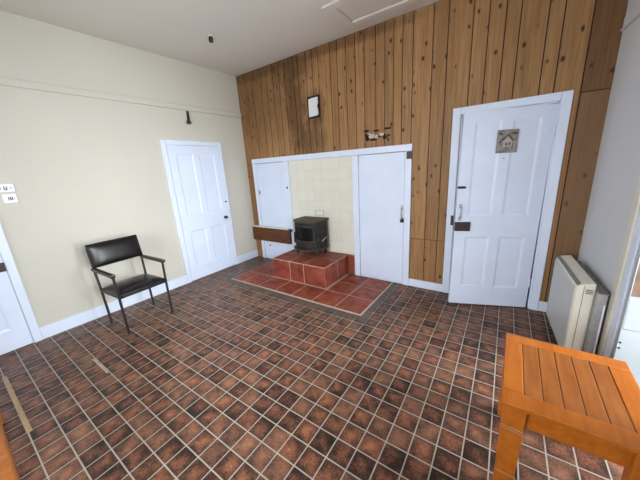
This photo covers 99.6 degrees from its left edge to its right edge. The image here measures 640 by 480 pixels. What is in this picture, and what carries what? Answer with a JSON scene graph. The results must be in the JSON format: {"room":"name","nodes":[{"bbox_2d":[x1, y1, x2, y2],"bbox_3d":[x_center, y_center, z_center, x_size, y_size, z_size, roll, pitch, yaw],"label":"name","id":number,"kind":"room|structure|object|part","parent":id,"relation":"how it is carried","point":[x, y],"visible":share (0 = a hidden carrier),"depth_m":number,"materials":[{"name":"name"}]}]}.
{"room":"living room","nodes":[
{"label":"living room","id":0,"kind":"room"},
{"bbox_2d":[0,10,256,354],"bbox_3d":[-2.725,-0.620,3.037,0.200,3.100,5.060,7,18,34],"label":"wall","id":1,"kind":"structure","parent":0,"point":[82,171],"depth_m":3.05,"materials":[{"name":"beige paint"}]},
{"bbox_2d":[0,184,14,192],"bbox_3d":[-2.954,-0.486,2.537,0.016,0.075,0.120,7,18,34],"label":"light switch","id":2,"kind":"object","parent":1,"relation":"attached to","point":[3,187],"visible":1,"depth_m":2.54,"materials":[{"name":"white plastic"}]},
{"bbox_2d":[1,193,18,203],"bbox_3d":[-2.943,-0.394,2.570,0.016,0.086,0.094,7,18,34],"label":"light switch","id":3,"kind":"object","parent":1,"relation":"attached to","point":[7,198],"visible":1,"depth_m":2.57,"materials":[{"name":"white plastic"}]},
{"bbox_2d":[0,223,42,354],"bbox_3d":[-3.206,0.167,2.217,0.096,2.060,0.898,7,18,34],"label":"door","id":4,"kind":"structure","parent":1,"relation":"in","point":[14,331],"depth_m":2.65,"materials":[{"name":"white paint"}]},
{"bbox_2d":[39,275,187,338],"bbox_3d":[-2.468,0.786,3.469,0.018,0.135,1.605,7,18,34],"label":"baseboard","id":5,"kind":"structure","parent":1,"relation":"attached to","point":[49,330],"depth_m":3.25,"materials":[{"name":"white paint"}]},
{"bbox_2d":[0,76,240,117],"bbox_3d":[-2.679,-1.536,2.744,0.022,0.077,4.700,7,18,34],"label":"rail","id":6,"kind":"object","parent":1,"relation":"attached to","point":[6,81],"visible":1,"depth_m":3.05,"materials":[{"name":"beige paint"}]},
{"bbox_2d":[186,111,190,123],"bbox_3d":[-1.866,-1.739,3.841,0.062,0.180,0.096,-4,15,-3],"label":"iron hook","id":7,"kind":"object","parent":1,"relation":"attached to","point":[187,112],"visible":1,"depth_m":3.84,"materials":[{"name":"black metal"}]},
{"bbox_2d":[159,139,237,282],"bbox_3d":[-1.779,-0.449,4.199,0.074,2.060,0.935,7,18,34],"label":"door","id":8,"kind":"structure","parent":1,"relation":"in","point":[195,172],"depth_m":4.15,"materials":[{"name":"white paint"}]},
{"bbox_2d":[237,249,257,263],"bbox_3d":[-1.337,0.302,5.024,0.018,0.135,0.490,7,18,34],"label":"baseboard","id":9,"kind":"structure","parent":1,"relation":"attached to","point":[252,254],"depth_m":5.00,"materials":[{"name":"white paint"}]},
{"bbox_2d":[0,0,440,76],"bbox_3d":[-0.731,-1.917,1.183,5.300,0.120,5.060,7,18,34],"label":"ceiling","id":10,"kind":"structure","parent":0,"point":[248,35],"depth_m":2.85,"materials":[{"name":"white paint"}]},
{"bbox_2d":[208,34,212,42],"bbox_3d":[-1.247,-2.296,3.092,0.056,0.070,0.056,7,18,34],"label":"holder","id":11,"kind":"object","parent":10,"relation":"attached to","point":[210,36],"visible":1,"depth_m":3.08,"materials":[{"name":"black plastic"}]},
{"bbox_2d":[322,0,422,28],"bbox_3d":[0.550,-2.302,2.612,0.930,0.022,0.550,7,18,34],"label":"hatch","id":12,"kind":"object","parent":10,"relation":"attached to","point":[360,12],"visible":1,"depth_m":2.72,"materials":[{"name":"white paint"}]},
{"bbox_3d":[0.550,-2.308,2.610,0.696,0.010,0.316,7,18,34],"label":"hatch panel","id":13,"kind":"part","parent":12,"relation":"part of","materials":[{"name":"white paint"}]},
{"bbox_2d":[0,256,623,479],"bbox_3d":[-0.213,1.003,2.633,5.100,0.120,6.500,7,18,34],"label":"floor","id":14,"kind":"structure","parent":0,"point":[241,381],"depth_m":2.01,"materials":[{"name":"tile"}]},
{"bbox_2d":[0,411,20,479],"bbox_3d":[-1.810,1.145,1.358,1.450,0.450,0.355,7,18,34],"label":"bench","id":15,"kind":"object","parent":14,"relation":"on","point":[8,469],"visible":1,"depth_m":1.15,"materials":[{"name":"brown wood"}]},
{"bbox_3d":[-2.219,1.089,1.817,0.050,0.370,0.050,7,18,34],"label":"leg","id":16,"kind":"part","parent":15,"relation":"part of","materials":[{"name":"brown wood"}]},
{"bbox_2d":[2,376,32,432],"bbox_3d":[-2.313,1.221,2.054,0.955,0.006,0.028,7,18,34],"label":"threshold strip","id":17,"kind":"object","parent":14,"relation":"on","point":[22,416],"visible":1,"depth_m":2.00,"materials":[{"name":"brown wood"}]},
{"bbox_2d":[92,358,108,372],"bbox_3d":[-1.941,1.109,2.394,0.358,0.002,0.026,7,18,34],"label":"worn patch","id":18,"kind":"object","parent":14,"relation":"on","point":[95,359],"visible":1,"depth_m":2.39,"materials":[{"name":"tile"}]},
{"bbox_2d":[85,235,173,333],"bbox_3d":[-2.127,0.463,3.070,0.546,0.925,0.544,6,18,32],"label":"armchair","id":19,"kind":"object","parent":14,"relation":"on","point":[103,253],"visible":1,"depth_m":3.01,"materials":[{"name":"black leather"}]},
{"bbox_3d":[-2.439,0.523,2.997,0.105,0.882,0.028,3,16,25],"label":"leg","id":20,"kind":"part","parent":19,"relation":"part of","materials":[{"name":"black metal"}]},
{"bbox_3d":[-2.259,0.343,2.812,0.502,0.034,0.046,6,18,32],"label":"armrest","id":21,"kind":"part","parent":19,"relation":"part of","materials":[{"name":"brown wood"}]},
{"bbox_3d":[-2.339,0.122,3.104,0.084,0.260,0.505,6,18,32],"label":"backrest","id":22,"kind":"part","parent":19,"relation":"part of","materials":[{"name":"black leather"}]},
{"bbox_3d":[-2.045,0.680,2.786,0.028,0.640,0.035,6,18,32],"label":"leg","id":23,"kind":"part","parent":19,"relation":"part of","materials":[{"name":"black metal"}]},
{"bbox_3d":[-2.095,0.494,3.059,0.476,0.101,0.475,6,18,32],"label":"seat","id":24,"kind":"part","parent":19,"relation":"part of","materials":[{"name":"black leather"}]},
{"bbox_3d":[-2.185,0.404,3.385,0.105,0.882,0.028,9,19,39],"label":"leg","id":25,"kind":"part","parent":19,"relation":"part of","materials":[{"name":"black metal"}]},
{"bbox_3d":[-1.995,0.219,3.216,0.502,0.034,0.046,6,18,32],"label":"armrest","id":26,"kind":"part","parent":19,"relation":"part of","materials":[{"name":"brown wood"}]},
{"bbox_3d":[-1.790,0.560,3.176,0.028,0.640,0.035,6,18,32],"label":"leg","id":27,"kind":"part","parent":19,"relation":"part of","materials":[{"name":"black metal"}]},
{"bbox_2d":[232,261,392,315],"bbox_3d":[-0.183,0.588,3.927,2.205,0.012,0.977,7,18,34],"label":"hearth slab","id":28,"kind":"object","parent":14,"relation":"on","point":[354,294],"visible":0.86,"depth_m":3.59,"materials":[{"name":"tile"}]},
{"bbox_2d":[272,249,354,288],"bbox_3d":[-0.096,0.390,4.049,1.054,0.300,0.644,7,18,34],"label":"plinth","id":29,"kind":"object","parent":28,"relation":"on","point":[322,271],"visible":0.98,"depth_m":3.87,"materials":[{"name":"tile"}]},
{"bbox_2d":[293,216,328,256],"bbox_3d":[-0.165,-0.051,4.091,0.497,0.538,0.415,7,18,34],"label":"wood stove","id":30,"kind":"object","parent":29,"relation":"on","point":[310,234],"visible":1,"depth_m":3.95,"materials":[{"name":"metal"}]},
{"bbox_3d":[-0.226,-0.058,3.983,0.393,0.335,0.076,7,18,34],"label":"stove door","id":31,"kind":"part","parent":30,"relation":"part of","materials":[{"name":"metal"}]},
{"bbox_3d":[-0.169,-0.297,4.029,0.463,0.030,0.396,7,18,34],"label":"plate","id":32,"kind":"part","parent":30,"relation":"part of","materials":[{"name":"metal"}]},
{"bbox_3d":[-0.174,0.116,4.111,0.493,0.022,0.355,7,18,34],"label":"plate","id":33,"kind":"part","parent":30,"relation":"part of","materials":[{"name":"metal"}]},
{"bbox_2d":[493,333,639,479],"bbox_3d":[1.175,0.918,1.333,0.496,0.550,0.579,7,18,34],"label":"table","id":34,"kind":"object","parent":14,"relation":"on","point":[589,403],"visible":1,"depth_m":1.19,"materials":[{"name":"orange wood"}]},
{"bbox_3d":[0.872,0.968,1.255,0.086,0.530,0.062,7,18,34],"label":"leg","id":35,"kind":"part","parent":34,"relation":"part of","materials":[{"name":"orange wood"}]},
{"bbox_3d":[1.153,0.848,1.642,0.086,0.530,0.062,7,18,34],"label":"leg","id":36,"kind":"part","parent":34,"relation":"part of","materials":[{"name":"orange wood"}]},
{"bbox_3d":[0.991,0.640,1.387,0.077,0.020,0.412,7,18,34],"label":"rail","id":37,"kind":"part","parent":34,"relation":"part of","materials":[{"name":"orange wood"}]},
{"bbox_3d":[1.302,0.601,1.462,0.496,0.020,0.078,7,18,34],"label":"rail","id":38,"kind":"part","parent":34,"relation":"part of","materials":[{"name":"orange wood"}]},
{"bbox_3d":[1.019,0.722,1.073,0.496,0.020,0.088,7,18,34],"label":"rail","id":39,"kind":"part","parent":34,"relation":"part of","materials":[{"name":"orange wood"}]},
{"bbox_3d":[1.333,0.682,1.151,0.078,0.020,0.412,7,18,34],"label":"rail","id":40,"kind":"part","parent":34,"relation":"part of","materials":[{"name":"orange wood"}]},
{"bbox_3d":[1.198,1.008,1.030,0.086,0.530,0.062,7,18,34],"label":"leg","id":41,"kind":"part","parent":34,"relation":"part of","materials":[{"name":"orange wood"}]},
{"bbox_2d":[546,255,609,353],"bbox_3d":[2.077,0.555,2.234,0.166,0.680,0.753,5,17,30],"label":"heater","id":42,"kind":"object","parent":14,"relation":"on","point":[577,302],"visible":0.77,"depth_m":2.01,"materials":[{"name":"beige metal"}]},
{"bbox_3d":[2.024,0.527,2.293,0.010,0.561,0.671,5,17,30],"label":"panel","id":43,"kind":"part","parent":42,"relation":"part of","materials":[{"name":"white metal"}]},
{"bbox_2d":[558,256,580,284],"bbox_3d":[2.020,0.233,2.206,0.022,0.019,0.655,5,17,30],"label":"grille","id":44,"kind":"object","parent":42,"relation":"attached to","point":[567,268],"depth_m":2.17,"materials":[{"name":"grey metal"}]},
{"bbox_3d":[2.068,0.517,2.263,0.102,0.620,0.695,5,17,30],"label":"casing","id":45,"kind":"part","parent":42,"relation":"part of","materials":[{"name":"beige metal"}]},
{"bbox_3d":[2.118,0.561,2.200,0.054,0.582,0.710,5,17,30],"label":"casing","id":46,"kind":"part","parent":42,"relation":"part of","materials":[{"name":"grey metal"}]},
{"bbox_2d":[236,0,628,301],"bbox_3d":[0.618,-0.979,3.618,4.950,3.100,0.160,7,18,34],"label":"wall","id":47,"kind":"structure","parent":0,"point":[407,73],"depth_m":2.88,"materials":[{"name":"brown wood"}]},
{"bbox_2d":[252,161,295,258],"bbox_3d":[-0.790,-0.453,4.682,0.815,1.703,0.058,7,18,34],"label":"door","id":48,"kind":"structure","parent":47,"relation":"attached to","point":[271,180],"depth_m":4.62,"materials":[{"name":"white paint"}]},
{"bbox_2d":[252,225,291,243],"bbox_3d":[-0.853,-0.101,4.795,0.946,0.270,0.048,7,18,34],"label":"wooden board","id":49,"kind":"object","parent":48,"relation":"attached to","point":[266,233],"visible":1,"depth_m":4.76,"materials":[{"name":"brown wood"}]},
{"bbox_2d":[307,94,319,118],"bbox_3d":[-0.090,-1.842,3.753,0.204,0.285,0.017,7,18,34],"label":"cover plate","id":50,"kind":"object","parent":47,"relation":"attached to","point":[313,102],"visible":1,"depth_m":3.74,"materials":[{"name":"white plastic"}]},
{"bbox_3d":[-0.092,-1.841,3.750,0.160,0.238,0.010,7,18,34],"label":"plate","id":51,"kind":"part","parent":50,"relation":"part of","materials":[{"name":"white plastic"}]},
{"bbox_2d":[288,156,354,254],"bbox_3d":[0.011,-0.510,4.106,1.131,1.391,0.020,7,18,34],"label":"tiles","id":52,"kind":"structure","parent":47,"relation":"attached to","point":[321,187],"depth_m":4.01,"materials":[{"name":"beige tile"}]},
{"bbox_2d":[252,144,412,163],"bbox_3d":[-0.048,-1.217,3.917,2.741,0.076,0.038,7,18,34],"label":"trim","id":53,"kind":"structure","parent":47,"relation":"attached to","point":[405,147],"depth_m":3.68,"materials":[{"name":"white paint"}]},
{"bbox_2d":[364,127,390,140],"bbox_3d":[0.703,-1.296,3.353,0.366,0.163,0.007,7,18,34],"label":"torn hole","id":54,"kind":"object","parent":47,"relation":"attached to","point":[369,136],"visible":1,"depth_m":3.36,"materials":[{"name":"paint"}]},
{"bbox_2d":[352,151,412,284],"bbox_3d":[0.795,-0.257,3.583,0.790,1.703,0.070,7,18,34],"label":"door","id":55,"kind":"structure","parent":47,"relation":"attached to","point":[382,183],"depth_m":3.56,"materials":[{"name":"white paint"}]},
{"bbox_2d":[408,278,441,291],"bbox_3d":[1.341,0.573,3.462,0.413,0.100,0.018,7,18,34],"label":"baseboard","id":56,"kind":"structure","parent":47,"relation":"attached to","point":[411,282],"depth_m":3.45,"materials":[{"name":"white paint"}]},
{"bbox_2d":[442,90,573,310],"bbox_3d":[1.796,-0.300,2.775,0.934,2.084,0.470,7,18,34],"label":"door","id":57,"kind":"structure","parent":47,"relation":"in","point":[501,206],"depth_m":2.69,"materials":[{"name":"white paint"}]},
{"bbox_3d":[1.439,-0.280,2.769,0.032,0.170,0.045,0,15,14],"label":"pull handle","id":58,"kind":"part","parent":57,"relation":"part of","materials":[{"name":"metal"}]},
{"bbox_2d":[495,129,518,152],"bbox_3d":[1.746,-0.920,2.522,0.174,0.208,0.020,0,15,14],"label":"plaque","id":59,"kind":"object","parent":57,"relation":"attached to","point":[507,140],"visible":1,"depth_m":2.52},
{"bbox_2d":[538,301,547,311],"bbox_3d":[2.364,0.694,2.756,0.218,0.110,0.018,7,18,34],"label":"baseboard","id":60,"kind":"structure","parent":47,"relation":"attached to","point":[542,306],"depth_m":2.79,"materials":[{"name":"white paint"}]},
{"bbox_2d":[577,0,639,357],"bbox_3d":[1.282,-0.117,0.233,0.320,3.100,5.050,5,17,30],"label":"wall","id":61,"kind":"structure","parent":0,"point":[617,171],"depth_m":1.97,"materials":[{"name":"grey paint"}]},
{"bbox_2d":[597,175,639,387],"bbox_3d":[1.933,0.080,0.960,0.873,2.270,1.262,7,18,34],"label":"door frame","id":62,"kind":"structure","parent":61,"relation":"in","point":[626,349],"depth_m":1.70,"materials":[{"name":"beige paint"}]},
{"bbox_3d":[1.629,0.076,1.180,0.010,2.200,1.125,5,17,30],"label":"frame","id":63,"kind":"part","parent":62,"relation":"part of","materials":[{"name":"white paint"}]},
{"bbox_3d":[2.183,-0.239,1.310,0.744,1.265,0.021,5,17,30],"label":"panel","id":64,"kind":"part","parent":62,"relation":"part of","materials":[{"name":"wood"}]},
{"bbox_2d":[620,3,639,31],"bbox_3d":[1.111,-1.048,0.129,0.022,0.090,4.670,5,17,30],"label":"rail","id":65,"kind":"object","parent":61,"relation":"attached to","point":[634,14],"visible":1,"depth_m":1.93,"materials":[{"name":"grey paint"}]}
]}

